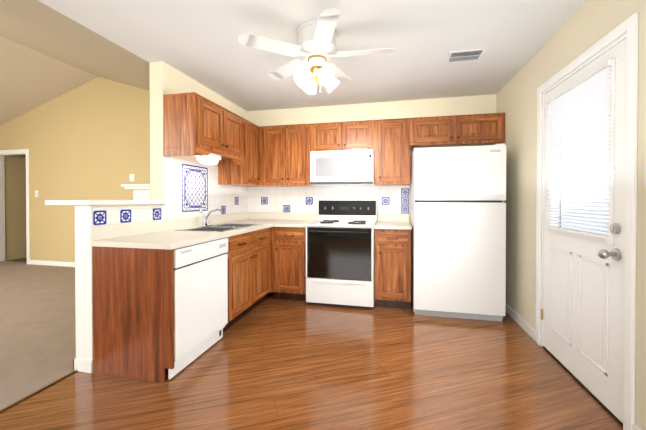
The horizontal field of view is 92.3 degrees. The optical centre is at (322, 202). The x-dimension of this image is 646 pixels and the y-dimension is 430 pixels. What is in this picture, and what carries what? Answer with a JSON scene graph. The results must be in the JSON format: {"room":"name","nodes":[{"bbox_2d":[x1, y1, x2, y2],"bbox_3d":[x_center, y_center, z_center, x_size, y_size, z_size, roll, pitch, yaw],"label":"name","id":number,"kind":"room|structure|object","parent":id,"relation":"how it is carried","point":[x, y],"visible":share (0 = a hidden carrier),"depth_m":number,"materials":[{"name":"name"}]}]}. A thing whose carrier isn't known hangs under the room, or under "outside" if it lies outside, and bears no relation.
{"room":"kitchen","nodes":[
{"label":"kitchen","id":0,"kind":"room"},
{"bbox_2d":[0,92,71,261],"bbox_3d":[-3.766,-0.551,5.383,5.700,3.400,0.120,0,1,13],"label":"wall","id":1,"kind":"structure","parent":0,"point":[43,130],"depth_m":5.64,"materials":[{"name":"paint"}]},
{"bbox_2d":[121,184,149,199],"bbox_3d":[-2.497,-0.116,4.929,1.520,0.340,0.200,0,1,13],"label":"mantel shelf","id":2,"kind":"object","parent":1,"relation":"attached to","point":[141,191],"visible":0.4,"depth_m":5.05,"materials":[{"name":"white wood"}]},
{"bbox_2d":[0,258,77,413],"bbox_3d":[-4.434,1.193,3.028,5.705,0.057,10.200,0,1,13],"label":"floor carpet","id":3,"kind":"object","parent":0,"point":[37,331],"visible":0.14,"depth_m":2.87,"materials":[{"name":"beige carpet"}]},
{"bbox_2d":[68,61,247,328],"bbox_3d":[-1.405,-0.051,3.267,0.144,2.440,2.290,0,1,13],"label":"wall","id":4,"kind":"structure","parent":0,"point":[98,138],"depth_m":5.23,"materials":[{"name":"paint"}]},
{"bbox_2d":[45,200,165,205],"bbox_3d":[-1.675,0.002,2.477,0.385,0.036,0.728,0,1,13],"label":"trim","id":5,"kind":"structure","parent":4,"relation":"on","point":[92,202],"depth_m":2.17,"materials":[{"name":"white wood"}]},
{"bbox_2d":[92,157,247,225],"bbox_3d":[-1.327,-0.130,3.263,0.007,0.569,2.319,0,1,13],"label":"tile backsplash","id":6,"kind":"structure","parent":4,"relation":"attached to","point":[192,189],"depth_m":3.08,"materials":[{"name":"white tile"}]},
{"bbox_2d":[163,92,266,186],"bbox_3d":[-1.072,-0.589,3.546,0.371,0.763,1.641,0,1,13],"label":"upper cabinet","id":7,"kind":"object","parent":4,"relation":"attached to","point":[202,129],"visible":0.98,"depth_m":2.99,"materials":[{"name":"brown wood"}]},
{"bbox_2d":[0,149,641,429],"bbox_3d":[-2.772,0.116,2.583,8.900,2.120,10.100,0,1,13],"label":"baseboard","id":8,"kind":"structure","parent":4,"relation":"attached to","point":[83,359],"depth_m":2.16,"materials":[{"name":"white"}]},
{"bbox_2d":[0,0,586,124],"bbox_3d":[-2.992,-1.733,1.344,9.020,0.960,7.620,0,1,13],"label":"ceiling","id":9,"kind":"structure","parent":0,"point":[197,40],"depth_m":2.59,"materials":[{"name":"paint"}]},
{"bbox_2d":[238,8,396,93],"bbox_3d":[-0.003,-1.031,2.304,1.075,0.462,1.102,0,1,13],"label":"ceiling fan light","id":10,"kind":"object","parent":9,"relation":"hanging from","point":[315,47],"visible":0.98,"depth_m":2.21,"materials":[{"name":"white"}]},
{"bbox_2d":[446,48,485,61],"bbox_3d":[1.222,-1.257,2.664,0.280,0.016,0.180,0,1,13],"label":"ceiling vent","id":11,"kind":"object","parent":9,"relation":"in","point":[472,54],"visible":1,"depth_m":2.65,"materials":[{"name":"white metal"}]},
{"bbox_2d":[0,294,622,429],"bbox_3d":[-0.310,1.219,0.599,3.445,0.050,7.320,0,1,13],"label":"floor","id":12,"kind":"structure","parent":0,"point":[271,362],"depth_m":2.00,"materials":[{"name":"brown wood"}]},
{"bbox_2d":[93,227,273,382],"bbox_3d":[-1.006,0.732,3.196,0.661,0.876,2.317,0,1,13],"label":"base cabinet","id":13,"kind":"object","parent":12,"relation":"on","point":[133,313],"visible":0.79,"depth_m":2.09,"materials":[{"name":"brown wood"}]},
{"bbox_2d":[90,208,273,249],"bbox_3d":[-1.008,0.246,3.181,0.660,0.375,2.334,0,1,13],"label":"countertop","id":14,"kind":"structure","parent":13,"relation":"on","point":[169,234],"depth_m":2.58,"materials":[{"name":"laminate"}]},
{"bbox_2d":[197,208,223,226],"bbox_3d":[-1.130,0.155,3.185,0.235,0.194,0.200,0,1,13],"label":"faucet","id":15,"kind":"object","parent":14,"relation":"on","point":[205,218],"depth_m":3.19,"materials":[{"name":"silver metal"}]},
{"bbox_2d":[175,223,260,231],"bbox_3d":[-1.018,0.343,3.160,0.470,0.182,0.840,0,1,13],"label":"basin","id":16,"kind":"object","parent":14,"relation":"in","point":[224,227],"depth_m":3.16,"materials":[{"name":"silver metal"}]},
{"bbox_2d":[274,213,317,226],"bbox_3d":[-0.310,0.217,3.882,0.385,0.134,0.654,0,1,13],"label":"countertop","id":17,"kind":"structure","parent":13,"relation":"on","point":[280,219],"depth_m":4.16,"materials":[{"name":"laminate"}]},
{"bbox_2d":[165,238,227,379],"bbox_3d":[-1.174,0.741,2.408,0.596,0.872,0.654,0,1,13],"label":"dishwasher","id":18,"kind":"object","parent":12,"relation":"on","point":[200,296],"visible":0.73,"depth_m":2.27,"materials":[{"name":"white metal"}]},
{"bbox_2d":[271,227,305,300],"bbox_3d":[-0.332,0.725,3.907,0.439,0.876,0.626,0,1,13],"label":"base cabinet","id":19,"kind":"object","parent":12,"relation":"on","point":[288,244],"depth_m":3.61,"materials":[{"name":"brown wood"}]},
{"bbox_2d":[306,200,376,307],"bbox_3d":[0.241,0.570,3.705,0.756,1.190,0.726,0,1,13],"label":"range","id":20,"kind":"object","parent":12,"relation":"on","point":[339,252],"visible":1,"depth_m":3.42,"materials":[{"name":"white metal"}]},
{"bbox_2d":[374,229,410,308],"bbox_3d":[0.818,0.728,3.642,0.388,0.876,0.626,0,1,13],"label":"base cabinet","id":21,"kind":"object","parent":12,"relation":"on","point":[392,268],"depth_m":3.35,"materials":[{"name":"brown wood"}]},
{"bbox_2d":[374,214,411,229],"bbox_3d":[0.818,0.220,3.627,0.390,0.134,0.644,0,1,13],"label":"countertop","id":22,"kind":"structure","parent":21,"relation":"on","point":[385,221],"depth_m":3.80,"materials":[{"name":"laminate"}]},
{"bbox_2d":[411,144,505,321],"bbox_3d":[1.416,0.300,3.394,0.846,1.735,0.780,0,1,13],"label":"refrigerator","id":23,"kind":"object","parent":12,"relation":"on","point":[458,234],"visible":1,"depth_m":3.07,"materials":[{"name":"white metal"}]},
{"bbox_2d":[248,94,495,223],"bbox_3d":[0.492,-0.059,4.096,3.180,2.440,0.120,0,1,13],"label":"wall","id":24,"kind":"structure","parent":0,"point":[480,104],"depth_m":3.97,"materials":[{"name":"paint"}]},
{"bbox_2d":[248,185,409,213],"bbox_3d":[0.023,-0.033,4.139,2.184,0.358,0.006,0,1,13],"label":"tile backsplash","id":25,"kind":"structure","parent":24,"relation":"attached to","point":[260,199],"depth_m":4.16,"materials":[{"name":"white tile"}]},
{"bbox_2d":[292,197,296,204],"bbox_3d":[-0.391,-0.015,4.227,0.070,0.115,0.008,0,1,13],"label":"outlet","id":26,"kind":"object","parent":25,"relation":"attached to","point":[294,200],"visible":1,"depth_m":4.22,"materials":[{"name":"white plastic"}]},
{"bbox_2d":[259,112,504,186],"bbox_3d":[0.601,-0.591,3.811,2.874,0.763,0.371,0,1,13],"label":"upper cabinet","id":27,"kind":"object","parent":24,"relation":"attached to","point":[284,155],"visible":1,"depth_m":3.67,"materials":[{"name":"brown wood"}]},
{"bbox_2d":[310,149,374,185],"bbox_3d":[0.253,-0.416,3.863,0.765,0.410,0.425,0,1,13],"label":"over-the-range microwave","id":28,"kind":"object","parent":27,"relation":"attached to","point":[343,168],"visible":1,"depth_m":3.69,"materials":[{"name":"white"}]},
{"bbox_2d":[496,0,645,429],"bbox_3d":[1.313,-0.022,0.228,0.120,2.440,7.290,0,1,13],"label":"wall","id":29,"kind":"structure","parent":0,"point":[594,19],"depth_m":2.62,"materials":[{"name":"paint"}]},
{"bbox_2d":[541,39,625,422],"bbox_3d":[1.662,0.152,2.071,0.129,2.024,0.935,0,1,13],"label":"exterior door","id":30,"kind":"structure","parent":29,"relation":"in","point":[582,317],"depth_m":1.86,"materials":[{"name":"white wood"}]},
{"bbox_2d":[544,59,613,244],"bbox_3d":[1.658,-0.280,2.057,0.040,1.020,0.728,0,1,13],"label":"door blinds","id":31,"kind":"object","parent":30,"relation":"attached to","point":[583,97],"visible":1,"depth_m":1.97,"materials":[{"name":"white plastic"}]},
{"bbox_2d":[536,12,638,429],"bbox_3d":[1.723,0.121,2.045,0.138,2.120,1.074,0,1,13],"label":"door frame","id":32,"kind":"structure","parent":29,"relation":"attached to","point":[629,25],"depth_m":1.58,"materials":[{"name":"white wood"}]},
{"bbox_2d":[644,164,645,187],"bbox_3d":[1.520,-0.124,1.426,0.016,0.117,0.117,0,1,13],"label":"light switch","id":33,"kind":"object","parent":29,"relation":"attached to","point":[644,175],"visible":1,"depth_m":1.48,"materials":[{"name":"white plastic"}]},
{"label":"outside","id":34,"kind":"structure","parent":0,"visible":0},
{"bbox_2d":[561,110,607,234],"bbox_3d":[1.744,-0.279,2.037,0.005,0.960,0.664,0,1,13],"label":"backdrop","id":35,"kind":"structure","parent":34,"point":[600,232],"depth_m":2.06,"materials":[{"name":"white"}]}
]}

